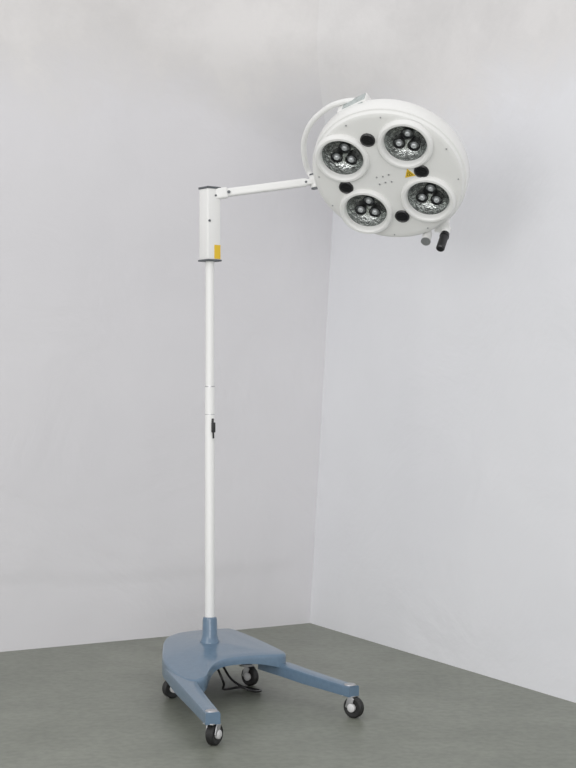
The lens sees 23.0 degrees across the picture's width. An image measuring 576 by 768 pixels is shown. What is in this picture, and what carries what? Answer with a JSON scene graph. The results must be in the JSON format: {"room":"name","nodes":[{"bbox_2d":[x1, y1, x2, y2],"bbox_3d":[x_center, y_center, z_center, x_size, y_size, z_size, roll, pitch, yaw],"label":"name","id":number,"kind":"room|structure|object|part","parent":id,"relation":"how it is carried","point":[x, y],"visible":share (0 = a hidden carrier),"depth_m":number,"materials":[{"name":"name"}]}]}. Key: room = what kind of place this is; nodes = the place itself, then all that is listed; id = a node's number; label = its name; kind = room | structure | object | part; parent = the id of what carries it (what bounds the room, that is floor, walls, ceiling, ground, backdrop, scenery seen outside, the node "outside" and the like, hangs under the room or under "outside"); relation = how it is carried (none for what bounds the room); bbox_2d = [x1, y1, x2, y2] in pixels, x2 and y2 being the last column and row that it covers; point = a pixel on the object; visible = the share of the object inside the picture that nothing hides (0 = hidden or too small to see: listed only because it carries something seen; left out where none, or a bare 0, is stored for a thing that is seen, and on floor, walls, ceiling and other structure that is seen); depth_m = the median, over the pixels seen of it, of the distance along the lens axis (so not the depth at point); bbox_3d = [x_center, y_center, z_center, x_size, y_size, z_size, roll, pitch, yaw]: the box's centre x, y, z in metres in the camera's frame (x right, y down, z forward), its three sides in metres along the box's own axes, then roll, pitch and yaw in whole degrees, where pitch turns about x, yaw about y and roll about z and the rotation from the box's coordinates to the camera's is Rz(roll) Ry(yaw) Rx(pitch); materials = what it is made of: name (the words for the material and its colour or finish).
{"room":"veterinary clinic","nodes":[
{"label":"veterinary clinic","id":0,"kind":"room"},
{"bbox_2d":[0,0,332,651],"bbox_3d":[-2.419,-0.680,4.491,6.114,3.400,0.290,0,0,-29],"label":"wall","id":1,"kind":"structure","parent":0,"point":[115,114],"depth_m":5.67,"materials":[{"name":"white paint"}]},
{"bbox_2d":[0,623,575,767],"bbox_3d":[-0.977,1.045,1.737,6.000,0.050,6.504,0,0,-29],"label":"floor","id":2,"kind":"structure","parent":0,"point":[104,704],"depth_m":4.35,"materials":[{"name":"grey concrete"}]},
{"bbox_2d":[162,93,469,745],"bbox_3d":[-0.039,0.045,4.629,1.087,1.950,0.911,0,0,-35],"label":"light","id":3,"kind":"object","parent":2,"relation":"on","point":[386,167],"visible":1,"depth_m":4.61,"materials":[{"name":"white metal"}]},
{"bbox_3d":[-0.288,0.928,4.240,0.062,0.053,0.578,0,0,-16],"label":"leg","id":4,"kind":"part","parent":3,"relation":"part of","materials":[{"name":"blue paint"}]},
{"bbox_2d":[211,418,214,437],"bbox_3d":[-0.248,0.147,4.686,0.012,0.066,0.014,0,0,-30],"label":"switch","id":5,"kind":"object","parent":3,"relation":"attached to","point":[212,419],"depth_m":4.68,"materials":[{"name":"black plastic"}]},
{"bbox_3d":[-0.078,-0.651,4.718,0.349,0.076,0.036,0,0,-6],"label":"swing arm","id":6,"kind":"part","parent":3,"relation":"part of","materials":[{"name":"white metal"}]},
{"bbox_3d":[0.062,0.929,4.494,0.055,0.050,0.456,0,0,-38],"label":"leg","id":7,"kind":"part","parent":3,"relation":"part of","materials":[{"name":"blue paint"}]},
{"bbox_3d":[0.123,-0.796,4.634,0.094,0.248,0.310,0,0,-34],"label":"yoke arm","id":8,"kind":"part","parent":3,"relation":"part of","materials":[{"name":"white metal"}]},
{"bbox_3d":[0.488,-0.496,4.717,0.102,0.117,0.099,0,0,24],"label":"positioning handle","id":9,"kind":"part","parent":3,"relation":"part of","materials":[{"name":"black plastic"}]},
{"bbox_2d":[310,0,575,702],"bbox_3d":[1.741,-0.680,3.227,0.334,3.400,6.503,0,0,-30],"label":"wall","id":10,"kind":"structure","parent":0,"point":[445,528],"depth_m":5.19,"materials":[{"name":"white paint"}]}
]}

